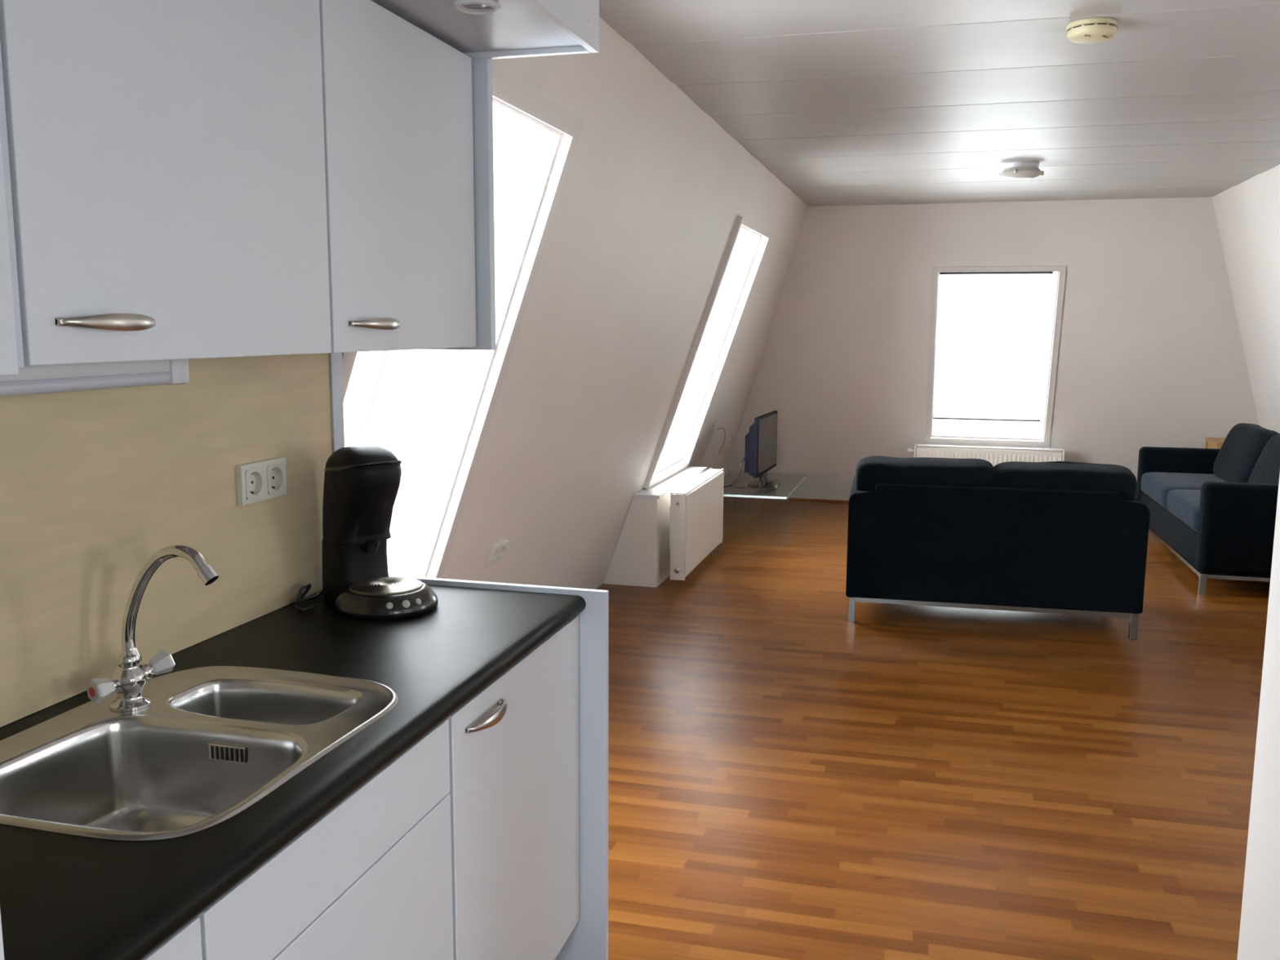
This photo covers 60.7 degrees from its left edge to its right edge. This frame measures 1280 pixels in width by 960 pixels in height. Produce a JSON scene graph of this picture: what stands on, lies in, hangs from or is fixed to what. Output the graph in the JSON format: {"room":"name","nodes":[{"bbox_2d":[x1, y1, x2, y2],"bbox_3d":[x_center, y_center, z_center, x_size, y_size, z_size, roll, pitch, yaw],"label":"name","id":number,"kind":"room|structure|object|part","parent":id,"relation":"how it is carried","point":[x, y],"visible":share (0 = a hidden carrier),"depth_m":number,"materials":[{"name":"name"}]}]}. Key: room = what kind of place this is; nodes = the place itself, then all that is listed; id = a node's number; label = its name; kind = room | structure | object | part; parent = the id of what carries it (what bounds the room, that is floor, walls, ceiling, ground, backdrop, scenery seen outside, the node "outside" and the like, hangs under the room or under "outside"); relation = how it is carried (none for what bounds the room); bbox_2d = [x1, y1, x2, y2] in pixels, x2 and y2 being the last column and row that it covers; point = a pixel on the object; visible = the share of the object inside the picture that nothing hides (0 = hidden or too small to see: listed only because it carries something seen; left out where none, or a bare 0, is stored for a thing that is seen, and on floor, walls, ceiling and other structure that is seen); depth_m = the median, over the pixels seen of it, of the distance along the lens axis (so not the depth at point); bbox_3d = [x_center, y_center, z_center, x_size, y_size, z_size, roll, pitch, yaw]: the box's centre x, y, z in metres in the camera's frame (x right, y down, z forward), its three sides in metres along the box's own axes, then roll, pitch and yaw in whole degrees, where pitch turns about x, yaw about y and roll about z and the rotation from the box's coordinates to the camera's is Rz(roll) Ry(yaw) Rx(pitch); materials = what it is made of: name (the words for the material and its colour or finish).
{"room":"open-plan apartment kitchen","nodes":[
{"label":"open-plan apartment kitchen","id":0,"kind":"room"},
{"bbox_2d":[344,16,808,589],"bbox_3d":[0.030,-0.672,6.361,1.286,2.608,7.850,2,8,15],"label":"wall","id":1,"kind":"structure","parent":0,"point":[655,190],"depth_m":4.55,"materials":[{"name":"white paint"}]},
{"bbox_2d":[319,0,496,352],"bbox_3d":[-0.585,-0.570,2.170,0.369,0.628,0.636,2,8,15],"label":"upper cabinet","id":2,"kind":"object","parent":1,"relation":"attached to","point":[408,115],"visible":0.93,"depth_m":2.09,"materials":[{"name":"grey plastic"}]},
{"bbox_3d":[-0.473,-0.285,1.992,0.035,0.022,0.173,2,8,15],"label":"handle","id":3,"kind":"part","parent":2,"relation":"part of","materials":[{"name":"silver metal"}]},
{"bbox_3d":[-0.505,-0.610,2.461,0.369,0.627,0.027,2,8,15],"label":"panel","id":4,"kind":"part","parent":2,"relation":"part of","materials":[{"name":"grey plastic"}]},
{"bbox_2d":[370,0,599,59],"bbox_3d":[-0.632,-0.939,1.461,0.616,0.300,1.910,2,8,15],"label":"panel","id":5,"kind":"object","parent":2,"relation":"on","point":[478,6],"depth_m":2.17,"materials":[{"name":"white plastic"}]},
{"bbox_3d":[-0.632,-0.939,1.461,0.616,0.300,1.910,2,8,15],"label":"cabinet canopy","id":6,"kind":"part","parent":5,"relation":"part of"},
{"bbox_2d":[342,66,585,578],"bbox_3d":[-0.781,-0.304,3.129,0.966,1.722,1.070,2,8,15],"label":"window","id":7,"kind":"structure","parent":1,"relation":"in","point":[420,406],"depth_m":3.58,"materials":[{"name":"white glass"}]},
{"bbox_3d":[-0.970,-0.404,3.167,0.574,1.536,0.950,2,8,15],"label":"sash","id":8,"kind":"part","parent":7,"relation":"part of","materials":[{"name":"white"}]},
{"bbox_2d":[484,539,509,566],"bbox_3d":[-0.555,0.283,4.250,0.038,0.080,0.154,2,8,15],"label":"power socket","id":9,"kind":"object","parent":1,"relation":"attached to","point":[496,553],"visible":1,"depth_m":4.23,"materials":[{"name":"beige plastic"}]},
{"bbox_2d":[643,215,771,489],"bbox_3d":[0.248,-0.844,6.836,0.963,1.677,1.080,2,8,15],"label":"window","id":10,"kind":"structure","parent":1,"relation":"in","point":[743,243],"depth_m":7.22,"materials":[{"name":"white"}]},
{"bbox_2d":[711,423,719,435],"bbox_3d":[0.564,-0.378,8.144,0.038,0.080,0.081,2,8,15],"label":"power socket","id":11,"kind":"object","parent":1,"relation":"attached to","point":[716,427],"visible":1,"depth_m":8.11,"materials":[{"name":"white plastic"}]},
{"bbox_2d":[717,427,725,453],"bbox_3d":[0.616,-0.292,8.261,0.055,0.216,0.186,1,8,7],"label":"lead","id":12,"kind":"object","parent":1,"relation":"hanging from","point":[720,428],"visible":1,"depth_m":8.32,"materials":[{"name":"grey plastic"}]},
{"bbox_2d":[595,497,1270,959],"bbox_3d":[1.404,1.040,3.841,5.600,0.120,12.600,2,8,15],"label":"floor","id":13,"kind":"structure","parent":0,"point":[789,778],"depth_m":3.77,"materials":[{"name":"laminate"}]},
{"bbox_2d":[0,910,4,959],"bbox_3d":[-0.891,0.379,0.645,0.637,2.060,0.624,2,8,15],"label":"tall cabinet","id":14,"kind":"object","parent":13,"relation":"on","point":[2,951],"visible":1,"depth_m":0.86,"materials":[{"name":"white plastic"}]},
{"bbox_2d":[142,916,202,959],"bbox_3d":[-0.797,0.908,1.196,0.570,0.860,0.293,2,8,15],"label":"base cabinet","id":15,"kind":"object","parent":13,"relation":"on","point":[185,944],"visible":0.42,"depth_m":1.17,"materials":[{"name":"grey plastic"}]},
{"bbox_2d":[196,719,453,959],"bbox_3d":[-0.675,0.846,1.641,0.570,0.860,0.634,2,8,15],"label":"base cabinet","id":16,"kind":"object","parent":13,"relation":"on","point":[371,878],"visible":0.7,"depth_m":1.55,"materials":[{"name":"grey plastic"}]},
{"bbox_3d":[-0.409,0.862,1.569,0.018,0.600,0.627,2,8,15],"label":"door","id":17,"kind":"part","parent":16,"relation":"part of","materials":[{"name":"white plastic"}]},
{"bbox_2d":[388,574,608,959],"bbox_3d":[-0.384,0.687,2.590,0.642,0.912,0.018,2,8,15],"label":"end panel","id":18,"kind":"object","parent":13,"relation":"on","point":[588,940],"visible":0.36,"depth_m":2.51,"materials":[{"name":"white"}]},
{"bbox_2d":[446,615,579,959],"bbox_3d":[-0.487,0.758,2.264,0.602,0.860,0.676,2,8,15],"label":"base cabinet","id":19,"kind":"object","parent":13,"relation":"on","point":[514,749],"visible":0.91,"depth_m":2.14,"materials":[{"name":"grey plastic"}]},
{"bbox_2d":[0,584,586,959],"bbox_3d":[-0.619,0.374,1.760,0.594,0.039,1.606,2,8,15],"label":"countertop","id":20,"kind":"structure","parent":19,"relation":"on","point":[64,896],"depth_m":1.48,"materials":[{"name":"black laminate"}]},
{"bbox_2d":[85,544,218,711],"bbox_3d":[-0.741,0.228,1.695,0.198,0.261,0.132,2,8,15],"label":"tap","id":21,"kind":"object","parent":20,"relation":"on","point":[128,681],"visible":1,"depth_m":1.70,"materials":[{"name":"silver metal"}]},
{"bbox_3d":[-0.829,0.322,1.684,0.037,0.038,0.033,5,9,32],"label":"knob","id":22,"kind":"part","parent":21,"relation":"part of","materials":[{"name":"grey plastic"}]},
{"bbox_2d":[109,653,151,711],"bbox_3d":[-0.804,0.314,1.720,0.060,0.083,0.060,2,8,15],"label":"tap","id":23,"kind":"object","parent":21,"relation":"attached to","point":[129,679],"depth_m":1.71,"materials":[{"name":"silver metal"}]},
{"bbox_3d":[-0.773,0.292,1.761,0.038,0.038,0.036,-6,10,-39],"label":"knob","id":24,"kind":"part","parent":21,"relation":"part of","materials":[{"name":"grey plastic"}]},
{"bbox_3d":[-0.736,0.191,1.694,0.161,0.187,0.026,2,8,15],"label":"spout","id":25,"kind":"part","parent":21,"relation":"part of","materials":[{"name":"silver metal"}]},
{"bbox_2d":[0,666,398,840],"bbox_3d":[-0.669,0.454,1.616,0.478,0.166,0.610,2,8,15],"label":"sink","id":26,"kind":"object","parent":20,"relation":"in","point":[210,743],"visible":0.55,"depth_m":1.66,"materials":[{"name":"silver metal"}]},
{"bbox_3d":[-0.680,0.471,1.499,0.401,0.163,0.347,2,8,15],"label":"bowl","id":27,"kind":"part","parent":26,"relation":"part of","materials":[{"name":"silver metal"}]},
{"bbox_3d":[-0.619,0.410,1.639,0.064,0.025,0.004,2,8,15],"label":"overflow plate","id":28,"kind":"part","parent":26,"relation":"part of","materials":[{"name":"silver metal"}]},
{"bbox_3d":[-0.604,0.418,1.766,0.310,0.133,0.184,2,8,15],"label":"bowl","id":29,"kind":"part","parent":26,"relation":"part of","materials":[{"name":"silver metal"}]},
{"bbox_2d":[295,444,438,620],"bbox_3d":[-0.582,0.102,2.329,0.300,0.341,0.233,5,9,30],"label":"coffee maker","id":30,"kind":"object","parent":20,"relation":"on","point":[362,482],"visible":1,"depth_m":2.32,"materials":[{"name":"black plastic"}]},
{"bbox_3d":[-0.708,0.244,2.375,0.048,0.045,0.173,1,8,2],"label":"power cord","id":31,"kind":"part","parent":30,"relation":"part of","materials":[{"name":"black plastic"}]},
{"bbox_3d":[-0.597,-0.030,2.357,0.174,0.039,0.144,8,11,44],"label":"lid lever","id":32,"kind":"part","parent":30,"relation":"part of","materials":[{"name":"black plastic"}]},
{"bbox_3d":[-0.584,0.141,2.366,0.041,0.028,0.043,2,8,15],"label":"coffee spout","id":33,"kind":"part","parent":30,"relation":"part of","materials":[{"name":"black plastic"}]},
{"bbox_2d":[348,577,422,595],"bbox_3d":[-0.542,0.225,2.332,0.154,0.005,0.154,2,8,15],"label":"drip tray","id":34,"kind":"object","parent":30,"relation":"on","point":[357,585],"depth_m":2.32,"materials":[{"name":"silver metal"}]},
{"bbox_3d":[-0.265,0.419,1.944,0.035,0.022,0.160,2,8,15],"label":"handle","id":35,"kind":"part","parent":19,"relation":"part of","materials":[{"name":"silver metal"}]},
{"bbox_2d":[603,466,706,587],"bbox_3d":[0.120,0.261,6.947,0.340,0.541,1.330,2,8,15],"label":"ledge","id":36,"kind":"object","parent":13,"relation":"on","point":[641,557],"visible":0.75,"depth_m":6.34,"materials":[{"name":"white paint"}]},
{"bbox_2d":[669,468,724,580],"bbox_3d":[0.346,0.249,6.807,0.135,0.506,1.148,2,8,15],"label":"radiator","id":37,"kind":"object","parent":36,"relation":"attached to","point":[696,506],"visible":1,"depth_m":6.51,"materials":[{"name":"white metal"}]},
{"bbox_2d":[670,468,724,494],"bbox_3d":[0.366,0.002,6.770,0.092,0.007,1.140,2,8,15],"label":"grille","id":38,"kind":"object","parent":37,"relation":"attached to","point":[696,482],"depth_m":6.71,"materials":[{"name":"white metal"}]},
{"bbox_3d":[0.410,0.245,6.792,0.004,0.458,1.122,2,8,15],"label":"plate","id":39,"kind":"part","parent":37,"relation":"part of","materials":[{"name":"white metal"}]},
{"bbox_2d":[723,471,808,532],"bbox_3d":[0.873,0.192,8.112,0.605,0.360,1.210,2,8,15],"label":"table","id":40,"kind":"object","parent":13,"relation":"on","point":[800,477],"visible":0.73,"depth_m":8.33,"materials":[{"name":"clear glass"}]},
{"bbox_2d":[724,484,752,488],"bbox_3d":[0.652,0.044,7.801,0.296,0.014,0.087,2,8,15],"label":"cable","id":41,"kind":"object","parent":40,"relation":"on","point":[752,485],"visible":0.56,"depth_m":7.78,"materials":[{"name":"black plastic"}]},
{"bbox_2d":[723,410,780,488],"bbox_3d":[0.869,-0.221,7.912,0.354,0.511,0.744,7,11,40],"label":"television","id":42,"kind":"object","parent":40,"relation":"on","point":[761,441],"visible":0.9,"depth_m":7.76,"materials":[{"name":"black plastic"}]},
{"bbox_3d":[0.912,-0.268,7.917,0.030,0.420,0.720,3,8,17],"label":"casing","id":43,"kind":"part","parent":42,"relation":"part of","materials":[{"name":"black plastic"}]},
{"bbox_2d":[845,455,1150,639],"bbox_3d":[1.828,0.284,5.777,1.412,0.840,0.807,2,8,12],"label":"sofa","id":44,"kind":"object","parent":13,"relation":"on","point":[1058,537],"visible":1,"depth_m":5.39,"materials":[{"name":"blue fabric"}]},
{"bbox_3d":[1.087,0.661,5.612,0.034,0.131,0.034,2,8,12],"label":"leg","id":45,"kind":"part","parent":44,"relation":"part of","materials":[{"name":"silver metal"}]},
{"bbox_3d":[1.214,0.271,5.972,0.128,0.540,0.682,2,8,12],"label":"arm","id":46,"kind":"part","parent":44,"relation":"part of","materials":[{"name":"blue fabric"}]},
{"bbox_2d":[855,455,995,491],"bbox_3d":[1.452,0.086,5.599,0.690,0.390,0.210,2,17,12],"label":"cushion","id":47,"kind":"object","parent":44,"relation":"on","point":[871,471],"depth_m":5.48,"materials":[{"name":"black fabric"}]},
{"bbox_3d":[1.826,0.582,5.816,1.380,0.022,0.772,2,8,12],"label":"metal rail","id":48,"kind":"part","parent":44,"relation":"part of","materials":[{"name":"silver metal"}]},
{"bbox_2d":[993,461,1137,500],"bbox_3d":[2.096,0.112,5.456,0.680,0.389,0.210,2,17,12],"label":"cushion","id":49,"kind":"object","parent":44,"relation":"on","point":[1050,475],"depth_m":5.34,"materials":[{"name":"black fabric"}]},
{"bbox_3d":[2.402,0.709,5.320,0.034,0.131,0.034,2,8,12],"label":"leg","id":50,"kind":"part","parent":44,"relation":"part of","materials":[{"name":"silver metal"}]},
{"bbox_2d":[1135,422,1279,595],"bbox_3d":[3.814,0.105,7.017,0.827,0.866,2.020,2,8,14],"label":"sofa","id":51,"kind":"object","parent":13,"relation":"on","point":[1215,510],"visible":0.93,"depth_m":6.56,"materials":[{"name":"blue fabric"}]},
{"bbox_3d":[3.776,0.315,7.057,0.705,0.200,1.748,2,8,14],"label":"seat","id":52,"kind":"part","parent":51,"relation":"part of","materials":[{"name":"blue fabric"}]},
{"bbox_3d":[3.995,0.029,7.940,0.702,0.520,0.140,2,8,14],"label":"arm","id":53,"kind":"part","parent":51,"relation":"part of","materials":[{"name":"blue fabric"}]},
{"bbox_2d":[1141,471,1226,507],"bbox_3d":[3.863,0.079,7.455,0.704,0.170,0.862,2,8,14],"label":"seat cushion","id":54,"kind":"object","parent":51,"relation":"on","point":[1155,486],"depth_m":7.47,"materials":[{"name":"blue fabric"}]},
{"bbox_2d":[1166,489,1200,531],"bbox_3d":[3.646,0.196,6.620,0.704,0.170,0.862,2,8,14],"label":"seat cushion","id":55,"kind":"object","parent":51,"relation":"on","point":[1182,505],"depth_m":6.68,"materials":[{"name":"blue fabric"}]},
{"bbox_3d":[3.204,0.592,6.224,0.034,0.119,0.034,2,8,14],"label":"leg","id":56,"kind":"part","parent":51,"relation":"part of","materials":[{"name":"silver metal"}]},
{"bbox_3d":[3.816,0.428,7.062,0.792,0.022,1.988,2,8,14],"label":"metal rail","id":57,"kind":"part","parent":51,"relation":"part of","materials":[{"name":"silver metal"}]},
{"bbox_3d":[3.526,0.282,6.137,0.702,0.520,0.140,2,8,14],"label":"arm","id":58,"kind":"part","parent":51,"relation":"part of","materials":[{"name":"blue fabric"}]},
{"bbox_2d":[1213,422,1279,482],"bbox_3d":[4.116,-0.146,7.352,0.270,0.437,0.820,22,13,11],"label":"cushion","id":59,"kind":"object","parent":51,"relation":"on","point":[1243,445],"depth_m":7.21,"materials":[{"name":"black fabric"}]},
{"bbox_2d":[1248,434,1279,484],"bbox_3d":[3.899,-0.027,6.529,0.270,0.435,0.820,22,13,11],"label":"cushion","id":60,"kind":"object","parent":51,"relation":"on","point":[1266,469],"depth_m":6.62,"materials":[{"name":"black fabric"}]},
{"bbox_2d":[1204,437,1225,448],"bbox_3d":[4.436,0.042,8.167,0.350,0.676,0.380,2,8,15],"label":"side table","id":61,"kind":"object","parent":13,"relation":"on","point":[1211,442],"visible":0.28,"depth_m":8.18,"materials":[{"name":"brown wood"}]},
{"bbox_2d":[599,0,1279,206],"bbox_3d":[1.256,-1.397,2.902,5.600,0.153,12.079,2,8,15],"label":"ceiling","id":62,"kind":"structure","parent":0,"point":[845,102],"depth_m":4.24,"materials":[{"name":"white paint"}]},
{"bbox_2d":[999,161,1044,180],"bbox_3d":[2.142,-1.729,6.133,0.242,0.090,0.238,2,8,15],"label":"ceiling light","id":63,"kind":"object","parent":62,"relation":"attached to","point":[1019,171],"visible":1,"depth_m":6.06,"materials":[{"name":"white plastic"}]},
{"bbox_3d":[2.141,-1.757,6.130,0.184,0.034,0.184,2,8,15],"label":"plate","id":64,"kind":"part","parent":63,"relation":"part of","materials":[{"name":"white plastic"}]},
{"bbox_2d":[1066,17,1117,44],"bbox_3d":[1.366,-1.355,3.307,0.144,0.048,0.144,2,8,15],"label":"smoke detector","id":65,"kind":"object","parent":62,"relation":"attached to","point":[1090,30],"visible":1,"depth_m":3.26,"materials":[{"name":"beige plastic"}]},
{"bbox_3d":[1.366,-1.371,3.304,0.144,0.015,0.144,2,8,15],"label":"mount plate","id":66,"kind":"part","parent":65,"relation":"part of","materials":[{"name":"beige plastic"}]},
{"bbox_2d":[723,196,1258,500],"bbox_3d":[2.816,-0.998,8.759,5.400,2.610,1.301,2,8,15],"label":"wall","id":67,"kind":"structure","parent":0,"point":[1151,352],"depth_m":8.38,"materials":[{"name":"white paint"}]},
{"bbox_2d":[723,496,848,502],"bbox_3d":[2.850,0.229,9.141,4.430,0.018,0.034,2,8,15],"label":"baseboard","id":68,"kind":"structure","parent":67,"relation":"attached to","point":[793,499],"depth_m":9.48,"materials":[{"name":"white wood"}]},
{"bbox_2d":[906,444,1064,466],"bbox_3d":[2.764,-0.037,8.807,1.198,0.466,0.140,2,8,15],"label":"radiator","id":69,"kind":"object","parent":67,"relation":"attached to","point":[995,455],"visible":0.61,"depth_m":8.71,"materials":[{"name":"white metal"}]},
{"bbox_2d":[915,444,1064,450],"bbox_3d":[2.787,-0.260,8.751,1.140,0.007,0.094,2,8,15],"label":"grille","id":70,"kind":"object","parent":69,"relation":"attached to","point":[923,446],"depth_m":8.78,"materials":[{"name":"white metal"}]},
{"bbox_2d":[924,265,1066,446],"bbox_3d":[2.801,-1.029,8.719,0.960,1.510,0.914,2,8,15],"label":"window","id":71,"kind":"structure","parent":67,"relation":"in","point":[945,428],"depth_m":8.75,"materials":[{"name":"white"}]},
{"bbox_3d":[2.855,-1.142,8.899,0.880,1.335,0.512,2,8,15],"label":"sash","id":72,"kind":"part","parent":71,"relation":"part of","materials":[{"name":"white"}]},
{"bbox_2d":[933,271,1053,421],"bbox_3d":[2.846,-1.065,8.869,0.872,1.229,0.446,2,8,15],"label":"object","id":73,"kind":"structure","parent":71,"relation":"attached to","point":[993,325],"depth_m":8.86,"materials":[{"name":"fabric"}]},
{"bbox_2d":[1212,164,1279,433],"bbox_3d":[3.274,-0.174,3.208,1.077,2.536,12.300,2,8,15],"label":"wall","id":74,"kind":"structure","parent":0,"point":[1247,213],"depth_m":7.29,"materials":[{"name":"white paint"}]},
{"bbox_2d":[1236,474,1279,959],"bbox_3d":[0.818,0.125,1.216,0.102,2.440,0.400,2,8,15],"label":"wall","id":75,"kind":"structure","parent":0,"point":[1260,923],"depth_m":1.40,"materials":[{"name":"white paint"}]},
{"bbox_3d":[-1.567,0.199,0.540,0.613,2.480,4.355,2,8,15],"label":"wall","id":76,"kind":"structure","parent":0,"visible":0},
{"bbox_2d":[0,129,18,376],"bbox_3d":[-0.901,-0.413,1.056,0.351,0.631,0.354,2,8,15],"label":"upper cabinet","id":77,"kind":"object","parent":76,"relation":"attached to","point":[8,352],"visible":1,"depth_m":1.19,"materials":[{"name":"grey plastic"}]},
{"bbox_2d":[0,0,331,367],"bbox_3d":[-0.758,-0.485,1.544,0.368,0.622,0.669,2,8,15],"label":"upper cabinet","id":78,"kind":"object","parent":76,"relation":"attached to","point":[163,161],"visible":0.98,"depth_m":1.45,"materials":[{"name":"grey plastic"}]},
{"bbox_2d":[0,359,189,396],"bbox_3d":[-0.863,-0.123,1.367,0.049,0.046,0.852,2,8,15],"label":"lamp","id":79,"kind":"object","parent":78,"relation":"attached to","point":[45,379],"visible":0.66,"depth_m":1.57,"materials":[{"name":"white plastic"}]},
{"bbox_3d":[-0.649,-0.195,1.352,0.035,0.022,0.163,2,8,15],"label":"handle","id":80,"kind":"part","parent":78,"relation":"part of","materials":[{"name":"silver metal"}]},
{"bbox_2d":[0,353,332,727],"bbox_3d":[-0.952,0.095,1.616,0.006,0.548,1.862,2,8,15],"label":"backsplash panel","id":81,"kind":"object","parent":76,"relation":"attached to","point":[95,483],"visible":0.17,"depth_m":1.92,"materials":[{"name":"brown wood"}]},
{"bbox_2d":[235,456,286,506],"bbox_3d":[-0.770,0.002,2.232,0.015,0.081,0.154,2,8,15],"label":"power socket","id":82,"kind":"object","parent":81,"relation":"attached to","point":[260,482],"visible":1,"depth_m":2.22,"materials":[{"name":"beige plastic"}]},
{"bbox_2d":[328,352,344,453],"bbox_3d":[-0.722,-0.038,2.533,0.062,0.560,0.047,2,8,15],"label":"trim","id":83,"kind":"structure","parent":76,"relation":"attached to","point":[335,358],"depth_m":2.50,"materials":[{"name":"grey plastic"}]}
]}

